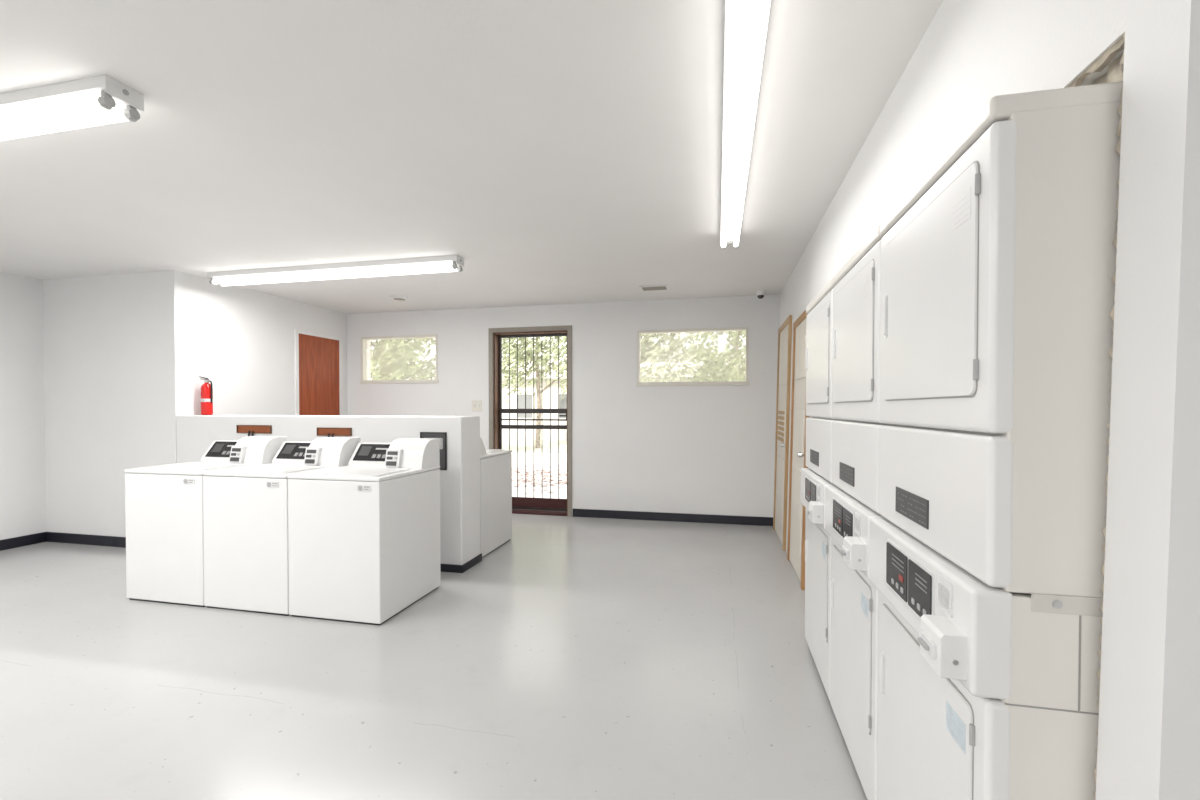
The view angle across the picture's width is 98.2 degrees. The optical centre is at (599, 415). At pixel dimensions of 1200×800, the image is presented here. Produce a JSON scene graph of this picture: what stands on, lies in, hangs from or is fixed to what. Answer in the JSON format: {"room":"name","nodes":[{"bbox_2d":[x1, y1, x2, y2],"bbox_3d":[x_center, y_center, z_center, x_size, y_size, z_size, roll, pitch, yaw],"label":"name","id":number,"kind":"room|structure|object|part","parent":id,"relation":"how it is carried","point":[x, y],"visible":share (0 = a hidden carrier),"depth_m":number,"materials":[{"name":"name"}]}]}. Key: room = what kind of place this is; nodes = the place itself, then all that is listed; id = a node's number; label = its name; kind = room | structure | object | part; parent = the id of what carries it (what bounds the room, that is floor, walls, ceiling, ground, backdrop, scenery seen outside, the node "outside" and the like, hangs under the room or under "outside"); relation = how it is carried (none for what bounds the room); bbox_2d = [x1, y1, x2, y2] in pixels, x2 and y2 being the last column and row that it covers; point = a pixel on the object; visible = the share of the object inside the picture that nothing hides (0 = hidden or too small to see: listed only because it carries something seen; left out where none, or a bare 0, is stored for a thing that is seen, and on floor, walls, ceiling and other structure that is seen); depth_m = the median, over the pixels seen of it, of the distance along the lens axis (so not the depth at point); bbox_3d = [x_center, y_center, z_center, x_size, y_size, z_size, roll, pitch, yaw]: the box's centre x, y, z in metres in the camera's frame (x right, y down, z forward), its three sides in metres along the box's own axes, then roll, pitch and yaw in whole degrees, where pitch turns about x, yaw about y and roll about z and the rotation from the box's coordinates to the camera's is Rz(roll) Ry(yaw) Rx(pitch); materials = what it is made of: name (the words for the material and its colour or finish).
{"room":"laundry","nodes":[
{"label":"laundry","id":0,"kind":"room"},
{"bbox_2d":[0,272,46,539],"bbox_3d":[-6.512,0.005,1.783,0.150,2.660,7.220,0,1,13],"label":"wall","id":1,"kind":"structure","parent":0,"point":[22,396],"depth_m":5.12,"materials":[{"name":"paint"}]},
{"bbox_2d":[0,532,45,550],"bbox_3d":[-6.412,1.284,1.874,0.014,0.100,7.006,0,1,13],"label":"baseboard","id":2,"kind":"structure","parent":1,"relation":"attached to","point":[36,538],"depth_m":5.11,"materials":[{"name":"black rubber"}]},
{"bbox_2d":[43,270,479,564],"bbox_3d":[-3.428,-0.039,4.969,4.770,2.660,0.350,0,1,13],"label":"wall","id":3,"kind":"structure","parent":0,"point":[115,363],"depth_m":5.03,"materials":[{"name":"paint"}]},
{"bbox_2d":[199,376,212,414],"bbox_3d":[-3.873,-0.189,5.114,0.108,0.376,0.101,-1,1,-37],"label":"fire extinguisher","id":4,"kind":"object","parent":3,"relation":"on","point":[206,388],"visible":0.99,"depth_m":5.08,"materials":[{"name":"red metal"}]},
{"bbox_2d":[236,425,271,435],"bbox_3d":[-3.142,0.517,4.710,0.372,0.854,0.043,0,1,13],"label":"utility box","id":5,"kind":"object","parent":3,"relation":"attached to","point":[266,429],"visible":0.51,"depth_m":4.71,"materials":[{"name":"brown wood"}]},
{"bbox_3d":[-3.138,0.127,4.722,0.358,0.060,0.008,0,1,13],"label":"plate","id":6,"kind":"part","parent":5,"relation":"part of","materials":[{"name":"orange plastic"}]},
{"bbox_2d":[46,532,481,572],"bbox_3d":[-3.349,1.241,4.962,4.634,0.100,0.364,0,1,13],"label":"baseboard","id":7,"kind":"structure","parent":3,"relation":"attached to","point":[113,541],"depth_m":5.12,"materials":[{"name":"black rubber"}]},
{"bbox_2d":[317,428,351,436],"bbox_3d":[-2.320,0.528,4.526,0.343,0.838,0.043,0,1,13],"label":"utility box","id":8,"kind":"object","parent":3,"relation":"attached to","point":[328,432],"visible":0.4,"depth_m":4.53,"materials":[{"name":"brown wood"}]},
{"bbox_2d":[420,432,446,469],"bbox_3d":[-1.389,0.545,4.316,0.238,0.809,0.043,0,1,13],"label":"utility box","id":9,"kind":"object","parent":3,"relation":"attached to","point":[442,435],"visible":0.27,"depth_m":4.31,"materials":[{"name":"black plastic"}]},
{"bbox_3d":[-1.386,0.235,4.323,0.178,0.094,0.006,0,1,13],"label":"plate","id":10,"kind":"part","parent":9,"relation":"part of","materials":[{"name":"grey plastic"}]},
{"bbox_2d":[185,273,347,414],"bbox_3d":[-3.822,-0.056,6.133,0.150,2.660,2.250,0,1,13],"label":"wall","id":11,"kind":"structure","parent":0,"point":[239,339],"depth_m":5.65,"materials":[{"name":"paint"}]},
{"bbox_2d":[294,329,342,414],"bbox_3d":[-3.575,0.108,6.698,0.085,2.316,0.809,0,1,13],"label":"door","id":12,"kind":"structure","parent":11,"relation":"in","point":[318,358],"depth_m":6.66,"materials":[{"name":"red wood"}]},
{"bbox_2d":[0,514,866,799],"bbox_3d":[-1.661,1.393,1.977,9.700,0.120,9.890,0,1,13],"label":"floor","id":13,"kind":"structure","parent":0,"point":[581,658],"depth_m":2.58,"materials":[{"name":"paint"}]},
{"bbox_2d":[124,436,286,606],"bbox_3d":[-2.950,0.740,3.957,0.679,1.130,0.735,0,1,13],"label":"washing machine","id":14,"kind":"object","parent":13,"relation":"on","point":[164,503],"visible":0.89,"depth_m":3.62,"materials":[{"name":"white metal"}]},
{"bbox_3d":[-2.978,0.376,3.825,0.578,0.008,0.395,0,1,13],"label":"lid","id":15,"kind":"part","parent":14,"relation":"part of","materials":[{"name":"white metal"}]},
{"bbox_3d":[-3.020,0.275,4.198,0.303,0.119,0.100,0,1,13],"label":"display panel","id":16,"kind":"part","parent":14,"relation":"part of","materials":[{"name":"black plastic"}]},
{"bbox_3d":[-2.815,0.306,4.044,0.115,0.125,0.063,0,1,13],"label":"slot plate","id":17,"kind":"part","parent":14,"relation":"part of","materials":[{"name":"white metal"}]},
{"bbox_2d":[202,437,360,615],"bbox_3d":[-2.284,0.742,3.807,0.679,1.130,0.735,0,1,13],"label":"washing machine","id":18,"kind":"object","parent":13,"relation":"on","point":[245,509],"visible":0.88,"depth_m":3.47,"materials":[{"name":"white metal"}]},
{"bbox_3d":[-2.313,0.378,3.675,0.578,0.008,0.395,0,1,13],"label":"lid","id":19,"kind":"part","parent":18,"relation":"part of","materials":[{"name":"white metal"}]},
{"bbox_3d":[-2.354,0.277,4.048,0.303,0.119,0.100,0,1,13],"label":"display panel","id":20,"kind":"part","parent":18,"relation":"part of","materials":[{"name":"black plastic"}]},
{"bbox_3d":[-2.150,0.308,3.895,0.115,0.125,0.063,0,1,13],"label":"slot plate","id":21,"kind":"part","parent":18,"relation":"part of","materials":[{"name":"white metal"}]},
{"bbox_2d":[287,438,440,624],"bbox_3d":[-1.619,0.744,3.658,0.679,1.130,0.735,0,1,13],"label":"washing machine","id":22,"kind":"object","parent":13,"relation":"on","point":[364,534],"visible":1,"depth_m":3.35,"materials":[{"name":"white metal"}]},
{"bbox_3d":[-1.647,0.380,3.526,0.578,0.008,0.395,0,1,13],"label":"lid","id":23,"kind":"part","parent":22,"relation":"part of","materials":[{"name":"white metal"}]},
{"bbox_3d":[-1.689,0.279,3.898,0.303,0.119,0.100,0,1,13],"label":"display panel","id":24,"kind":"part","parent":22,"relation":"part of","materials":[{"name":"black plastic"}]},
{"bbox_3d":[-1.485,0.310,3.745,0.115,0.125,0.063,0,1,13],"label":"slot plate","id":25,"kind":"part","parent":22,"relation":"part of","materials":[{"name":"white metal"}]},
{"bbox_2d":[480,438,511,557],"bbox_3d":[-1.318,0.724,5.091,0.679,1.130,0.735,0,1,13],"label":"washing machine","id":26,"kind":"object","parent":13,"relation":"on","point":[495,464],"visible":0.21,"depth_m":4.97,"materials":[{"name":"white metal"}]},
{"bbox_3d":[-1.289,0.356,5.213,0.578,0.008,0.395,0,1,13],"label":"lid","id":27,"kind":"part","parent":26,"relation":"part of","materials":[{"name":"white metal"}]},
{"bbox_2d":[801,279,838,699],"bbox_3d":[1.425,0.354,2.586,0.826,1.940,0.688,0,1,13],"label":"dryer","id":28,"kind":"object","parent":13,"relation":"on","point":[819,321],"visible":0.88,"depth_m":2.56,"materials":[{"name":"white metal"}]},
{"bbox_3d":[1.152,-0.316,2.896,0.009,0.116,0.007,0,1,13],"label":"handle pull","id":29,"kind":"part","parent":28,"relation":"part of","materials":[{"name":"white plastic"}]},
{"bbox_3d":[1.118,0.219,2.711,0.005,0.070,0.230,0,1,13],"label":"instruction plate","id":30,"kind":"part","parent":28,"relation":"part of","materials":[{"name":"grey plastic"}]},
{"bbox_3d":[1.104,0.800,2.662,0.007,0.485,0.572,0,1,13],"label":"door","id":31,"kind":"part","parent":28,"relation":"part of","materials":[{"name":"white metal"}]},
{"bbox_3d":[1.129,0.902,2.662,0.045,0.771,0.686,0,1,13],"label":"panel","id":32,"kind":"part","parent":28,"relation":"part of","materials":[{"name":"white metal"}]},
{"bbox_3d":[1.104,-0.292,2.646,0.007,0.460,0.572,0,1,13],"label":"door","id":33,"kind":"part","parent":28,"relation":"part of","materials":[{"name":"white metal"}]},
{"bbox_3d":[1.116,0.409,2.658,0.071,0.204,0.686,0,1,13],"label":"control panel","id":34,"kind":"part","parent":28,"relation":"part of","materials":[{"name":"white metal"}]},
{"bbox_3d":[1.031,0.361,2.445,0.005,0.070,0.070,0,1,13],"label":"price plate","id":35,"kind":"part","parent":28,"relation":"part of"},
{"bbox_3d":[1.129,-0.280,2.645,0.045,0.582,0.686,0,1,13],"label":"panel","id":36,"kind":"part","parent":28,"relation":"part of","materials":[{"name":"white metal"}]},
{"bbox_3d":[1.129,0.159,2.651,0.045,0.285,0.686,0,1,13],"label":"access panel","id":37,"kind":"part","parent":28,"relation":"part of","materials":[{"name":"white metal"}]},
{"bbox_2d":[825,225,889,799],"bbox_3d":[1.273,0.363,1.911,0.826,1.940,0.688,0,1,13],"label":"dryer","id":38,"kind":"object","parent":13,"relation":"on","point":[850,505],"visible":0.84,"depth_m":1.87,"materials":[{"name":"white metal"}]},
{"bbox_3d":[1.000,0.769,2.236,0.009,0.116,0.007,0,1,13],"label":"handle pull","id":39,"kind":"part","parent":38,"relation":"part of","materials":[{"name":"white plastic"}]},
{"bbox_3d":[1.000,-0.306,2.221,0.009,0.116,0.007,0,1,13],"label":"handle pull","id":40,"kind":"part","parent":38,"relation":"part of","materials":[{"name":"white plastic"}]},
{"bbox_3d":[1.006,-0.306,2.225,0.002,0.132,0.024,0,1,13],"label":"handle","id":41,"kind":"part","parent":38,"relation":"part of","materials":[{"name":"white metal"}]},
{"bbox_3d":[0.822,0.459,1.739,0.008,0.030,0.072,0,1,13],"label":"slide plate","id":42,"kind":"part","parent":38,"relation":"part of","materials":[{"name":"white metal"}]},
{"bbox_3d":[0.966,0.229,2.036,0.005,0.070,0.230,0,1,13],"label":"instruction plate","id":43,"kind":"part","parent":38,"relation":"part of","materials":[{"name":"grey plastic"}]},
{"bbox_3d":[0.952,0.810,1.987,0.007,0.485,0.572,0,1,13],"label":"door","id":44,"kind":"part","parent":38,"relation":"part of","materials":[{"name":"white metal"}]},
{"bbox_3d":[0.952,-0.283,1.971,0.007,0.460,0.572,0,1,13],"label":"door","id":45,"kind":"part","parent":38,"relation":"part of","materials":[{"name":"white metal"}]},
{"bbox_3d":[0.977,0.912,1.987,0.045,0.771,0.686,0,1,13],"label":"panel","id":46,"kind":"part","parent":38,"relation":"part of","materials":[{"name":"white metal"}]},
{"bbox_3d":[0.964,0.418,1.983,0.071,0.204,0.686,0,1,13],"label":"control panel","id":47,"kind":"part","parent":38,"relation":"part of","materials":[{"name":"white metal"}]},
{"bbox_3d":[0.977,-0.271,1.970,0.045,0.582,0.686,0,1,13],"label":"panel","id":48,"kind":"part","parent":38,"relation":"part of","materials":[{"name":"white metal"}]},
{"bbox_3d":[0.879,0.370,1.770,0.005,0.070,0.070,0,1,13],"label":"price plate","id":49,"kind":"part","parent":38,"relation":"part of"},
{"bbox_3d":[0.977,0.168,1.976,0.045,0.285,0.686,0,1,13],"label":"access panel","id":50,"kind":"part","parent":38,"relation":"part of","materials":[{"name":"white metal"}]},
{"bbox_2d":[869,81,1122,799],"bbox_3d":[1.121,0.373,1.236,0.826,1.940,0.688,0,1,13],"label":"dryer","id":51,"kind":"object","parent":13,"relation":"on","point":[998,265],"visible":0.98,"depth_m":0.97,"materials":[{"name":"white metal"}]},
{"bbox_3d":[0.848,0.778,1.561,0.009,0.116,0.007,0,1,13],"label":"handle pull","id":52,"kind":"part","parent":51,"relation":"part of","materials":[{"name":"white plastic"}]},
{"bbox_3d":[0.854,0.778,1.565,0.002,0.132,0.024,0,1,13],"label":"handle","id":53,"kind":"part","parent":51,"relation":"part of","materials":[{"name":"white metal"}]},
{"bbox_3d":[0.848,-0.297,1.546,0.009,0.116,0.007,0,1,13],"label":"handle pull","id":54,"kind":"part","parent":51,"relation":"part of","materials":[{"name":"white plastic"}]},
{"bbox_3d":[0.854,-0.297,1.550,0.002,0.132,0.024,0,1,13],"label":"handle","id":55,"kind":"part","parent":51,"relation":"part of","materials":[{"name":"white metal"}]},
{"bbox_3d":[0.814,0.238,1.361,0.005,0.070,0.230,0,1,13],"label":"instruction plate","id":56,"kind":"part","parent":51,"relation":"part of","materials":[{"name":"grey plastic"}]},
{"bbox_3d":[0.800,0.819,1.312,0.007,0.485,0.572,0,1,13],"label":"door","id":57,"kind":"part","parent":51,"relation":"part of","materials":[{"name":"white metal"}]},
{"bbox_3d":[0.670,0.468,1.064,0.008,0.030,0.072,0,1,13],"label":"slide plate","id":58,"kind":"part","parent":51,"relation":"part of","materials":[{"name":"white metal"}]},
{"bbox_3d":[0.800,-0.273,1.296,0.007,0.460,0.572,0,1,13],"label":"door","id":59,"kind":"part","parent":51,"relation":"part of","materials":[{"name":"white metal"}]},
{"bbox_3d":[0.812,0.428,1.308,0.071,0.204,0.686,0,1,13],"label":"control panel","id":60,"kind":"part","parent":51,"relation":"part of","materials":[{"name":"white metal"}]},
{"bbox_3d":[0.825,0.921,1.312,0.045,0.771,0.686,0,1,13],"label":"panel","id":61,"kind":"part","parent":51,"relation":"part of","materials":[{"name":"white metal"}]},
{"bbox_3d":[0.728,0.380,1.095,0.005,0.070,0.070,0,1,13],"label":"price plate","id":62,"kind":"part","parent":51,"relation":"part of","materials":[{"name":"white plastic"}]},
{"bbox_3d":[0.825,0.177,1.301,0.045,0.285,0.686,0,1,13],"label":"access panel","id":63,"kind":"part","parent":51,"relation":"part of","materials":[{"name":"white metal"}]},
{"bbox_3d":[0.825,-0.261,1.295,0.045,0.582,0.686,0,1,13],"label":"panel","id":64,"kind":"part","parent":51,"relation":"part of","materials":[{"name":"white metal"}]},
{"bbox_2d":[948,709,963,746],"bbox_3d":[0.748,0.655,1.094,0.001,0.042,0.073,0,1,13],"label":"print","id":65,"kind":"object","parent":51,"relation":"attached to","point":[955,721],"depth_m":1.09},
{"bbox_2d":[1092,55,1123,84],"bbox_3d":[1.042,-0.648,1.162,0.117,0.105,0.476,0,1,13],"label":"flexible duct","id":66,"kind":"object","parent":51,"relation":"on","point":[1115,71],"visible":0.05,"depth_m":0.98,"materials":[{"name":"metal"}]},
{"bbox_2d":[0,0,942,313],"bbox_3d":[-1.661,-1.402,1.938,9.700,0.150,9.890,0,1,13],"label":"ceiling","id":67,"kind":"structure","parent":0,"point":[566,151],"depth_m":2.57,"materials":[{"name":"paint"}]},
{"bbox_2d":[0,74,143,140],"bbox_3d":[-3.182,-1.276,2.379,2.614,0.115,0.140,0,1,13],"label":"strip light","id":68,"kind":"object","parent":67,"relation":"attached to","point":[103,93],"visible":1,"depth_m":2.13,"materials":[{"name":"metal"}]},
{"bbox_3d":[-1.913,-1.295,2.094,0.008,0.068,0.140,0,1,13],"label":"plate","id":69,"kind":"part","parent":68,"relation":"part of","materials":[{"name":"metal"}]},
{"bbox_2d":[207,255,463,286],"bbox_3d":[-2.471,-1.309,4.761,2.614,0.115,0.140,0,1,13],"label":"strip light","id":70,"kind":"object","parent":67,"relation":"attached to","point":[447,263],"visible":1,"depth_m":4.69,"materials":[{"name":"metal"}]},
{"bbox_3d":[-1.203,-1.329,4.476,0.008,0.068,0.140,0,1,13],"label":"plate","id":71,"kind":"part","parent":70,"relation":"part of","materials":[{"name":"metal"}]},
{"bbox_2d":[390,296,407,300],"bbox_3d":[-2.360,-1.373,6.119,0.200,0.026,0.200,0,1,13],"label":"ceiling vent","id":72,"kind":"object","parent":67,"relation":"in","point":[399,298],"visible":1,"depth_m":6.07,"materials":[{"name":"white plastic"}]},
{"bbox_2d":[639,285,668,290],"bbox_3d":[0.585,-1.368,5.590,0.300,0.020,0.180,0,1,13],"label":"ceiling vent","id":73,"kind":"object","parent":67,"relation":"in","point":[649,287],"visible":1,"depth_m":5.54,"materials":[{"name":"white plastic"}]},
{"bbox_2d":[720,0,770,248],"bbox_3d":[0.685,-1.279,2.627,0.140,0.115,2.614,0,1,13],"label":"strip light","id":74,"kind":"object","parent":67,"relation":"attached to","point":[746,21],"visible":1,"depth_m":2.03,"materials":[{"name":"plastic"}]},
{"bbox_2d":[756,290,764,298],"bbox_3d":[1.786,-1.338,5.781,0.100,0.085,0.100,0,1,13],"label":"security camera","id":75,"kind":"object","parent":67,"relation":"attached to","point":[760,294],"visible":1,"depth_m":5.75,"materials":[{"name":"white plastic"}]},
{"bbox_2d":[347,294,779,516],"bbox_3d":[-0.431,-0.062,6.626,6.550,2.660,0.200,0,1,13],"label":"wall","id":76,"kind":"structure","parent":0,"point":[701,449],"depth_m":6.34,"materials":[{"name":"paint"}]},
{"bbox_2d":[360,334,438,383],"bbox_3d":[-2.710,-0.754,7.068,1.184,0.643,0.120,0,1,13],"label":"window","id":77,"kind":"structure","parent":76,"relation":"in","point":[364,340],"depth_m":7.08,"materials":[{"name":"white wood"}]},
{"bbox_3d":[-2.715,-0.455,7.051,1.184,0.046,0.078,0,1,13],"label":"sill","id":78,"kind":"part","parent":77,"relation":"part of","materials":[{"name":"white paint"}]},
{"bbox_2d":[472,401,481,410],"bbox_3d":[-1.607,-0.121,6.779,0.140,0.140,0.016,0,1,13],"label":"light switch","id":79,"kind":"object","parent":76,"relation":"attached to","point":[476,405],"visible":1,"depth_m":6.78,"materials":[{"name":"white plastic"}]},
{"bbox_2d":[489,325,571,516],"bbox_3d":[-0.873,0.071,6.720,1.115,2.390,0.215,0,1,13],"label":"door","id":80,"kind":"structure","parent":76,"relation":"in","point":[520,505],"depth_m":6.74,"materials":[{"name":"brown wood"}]},
{"bbox_3d":[-0.862,-0.055,6.768,0.899,0.060,0.028,0,1,13],"label":"cross rail","id":81,"kind":"part","parent":80,"relation":"part of","materials":[{"name":"metal"}]},
{"bbox_3d":[-0.862,0.153,6.771,0.899,0.052,0.028,0,1,13],"label":"cross rail","id":82,"kind":"part","parent":80,"relation":"part of","materials":[{"name":"metal"}]},
{"bbox_3d":[-0.862,0.059,6.770,0.899,0.020,0.028,0,1,13],"label":"cross rail","id":83,"kind":"part","parent":80,"relation":"part of","materials":[{"name":"metal"}]},
{"bbox_3d":[-0.862,1.138,6.786,0.899,0.125,0.014,0,1,13],"label":"kick plate","id":84,"kind":"part","parent":80,"relation":"part of","materials":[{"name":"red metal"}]},
{"bbox_2d":[573,509,772,525],"bbox_3d":[-0.754,1.218,6.607,5.635,0.100,0.014,0,1,13],"label":"baseboard","id":85,"kind":"structure","parent":76,"relation":"attached to","point":[614,514],"depth_m":6.23,"materials":[{"name":"black rubber"}]},
{"bbox_2d":[636,327,748,385],"bbox_3d":[1.095,-0.690,6.212,1.326,0.674,0.120,0,1,13],"label":"window","id":86,"kind":"structure","parent":76,"relation":"in","point":[639,332],"depth_m":6.17,"materials":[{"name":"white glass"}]},
{"bbox_3d":[1.090,-0.376,6.196,1.326,0.046,0.078,0,1,13],"label":"sill","id":87,"kind":"part","parent":86,"relation":"part of","materials":[{"name":"white paint"}]},
{"bbox_2d":[779,0,1125,551],"bbox_3d":[1.522,-0.018,3.428,0.175,2.660,5.184,0,1,13],"label":"wall","id":88,"kind":"structure","parent":0,"point":[971,52],"depth_m":1.62,"materials":[{"name":"paint"}]},
{"bbox_2d":[773,315,791,550],"bbox_3d":[1.865,0.165,5.385,0.060,2.240,0.920,1,1,13],"label":"door","id":89,"kind":"structure","parent":88,"relation":"in","point":[785,331],"depth_m":5.27,"materials":[{"name":"yellow wood"}]},
{"bbox_3d":[1.880,0.165,5.381,0.010,1.840,0.570,1,1,13],"label":"raised panel","id":90,"kind":"part","parent":89,"relation":"part of","materials":[{"name":"beige wood"}]},
{"bbox_2d":[787,310,808,589],"bbox_3d":[1.611,0.240,4.264,0.060,2.120,0.820,1,1,13],"label":"door","id":91,"kind":"structure","parent":88,"relation":"in","point":[796,509],"depth_m":4.27,"materials":[{"name":"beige wood"}]},
{"bbox_3d":[1.626,0.240,4.261,0.010,1.720,0.470,1,1,13],"label":"raised panel","id":92,"kind":"part","parent":91,"relation":"part of","materials":[{"name":"beige wood"}]},
{"bbox_2d":[1068,32,1124,799],"bbox_3d":[0.961,0.278,1.194,0.057,1.931,0.573,0,1,13],"label":"trim","id":93,"kind":"structure","parent":88,"relation":"attached to","point":[1108,56],"depth_m":0.92,"materials":[{"name":"wood"}]},
{"bbox_2d":[1096,0,1199,799],"bbox_3d":[1.807,0.021,0.640,1.955,2.660,0.131,0,1,13],"label":"wall","id":94,"kind":"structure","parent":0,"point":[1148,748],"depth_m":0.82,"materials":[{"name":"paint"}]},
{"label":"outside","id":95,"kind":"structure","parent":0,"visible":0},
{"bbox_2d":[502,439,566,452],"bbox_3d":[8.395,0.969,37.329,80.000,0.140,63.510,0,1,13],"label":"ground","id":96,"kind":"structure","parent":95,"point":[505,442],"depth_m":19.18,"materials":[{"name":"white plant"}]},
{"bbox_2d":[370,338,435,379],"bbox_3d":[-6.224,-1.396,14.749,4.848,5.227,4.836,0,1,13],"label":"tree","id":97,"kind":"object","parent":96,"relation":"on","point":[393,362],"visible":0.29,"depth_m":13.74,"materials":[{"name":"green plant"}]},
{"bbox_2d":[502,336,566,447],"bbox_3d":[-2.276,-1.937,18.622,5.041,6.200,4.812,0,1,13],"label":"tree","id":98,"kind":"object","parent":96,"relation":"on","point":[505,345],"visible":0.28,"depth_m":18.05,"materials":[{"name":"green plant"}]},
{"bbox_2d":[502,351,744,439],"bbox_3d":[1.476,-0.926,24.770,12.600,4.000,5.800,0,1,13],"label":"house","id":99,"kind":"structure","parent":96,"relation":"on","point":[545,396],"depth_m":23.20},
{"bbox_3d":[-3.367,-0.405,23.299,0.760,1.060,0.030,0,1,13],"label":"pane","id":100,"kind":"part","parent":99,"relation":"part of","materials":[{"name":"glass"}]},
{"bbox_3d":[-1.416,-0.399,22.860,0.760,1.060,0.030,0,1,13],"label":"pane","id":101,"kind":"part","parent":99,"relation":"part of","materials":[{"name":"glass"}]},
{"bbox_2d":[670,331,745,381],"bbox_3d":[4.744,-1.859,17.892,4.796,6.065,5.113,0,1,13],"label":"tree","id":102,"kind":"object","parent":96,"relation":"on","point":[715,366],"visible":0.29,"depth_m":17.05,"materials":[{"name":"green plant"}]},
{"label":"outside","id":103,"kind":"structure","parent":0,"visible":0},
{"bbox_2d":[511,452,566,498],"bbox_3d":[-0.026,1.272,11.294,13.000,0.060,9.010,0,1,13],"label":"path","id":104,"kind":"structure","parent":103,"point":[521,455],"depth_m":11.29,"materials":[{"name":"concrete"}]},
{"bbox_2d":[512,464,566,492],"bbox_3d":[-2.103,1.225,11.187,4.102,0.030,5.238,0,1,13],"label":"fallen leaves","id":105,"kind":"object","parent":104,"relation":"on","point":[528,477],"visible":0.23,"depth_m":10.46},
{"bbox_2d":[530,332,714,392],"bbox_3d":[0.778,-1.515,13.668,4.532,5.495,4.056,0,1,13],"label":"tree","id":106,"kind":"object","parent":104,"relation":"on","point":[655,348],"visible":0.14,"depth_m":13.16,"materials":[{"name":"green plant"}]}
]}

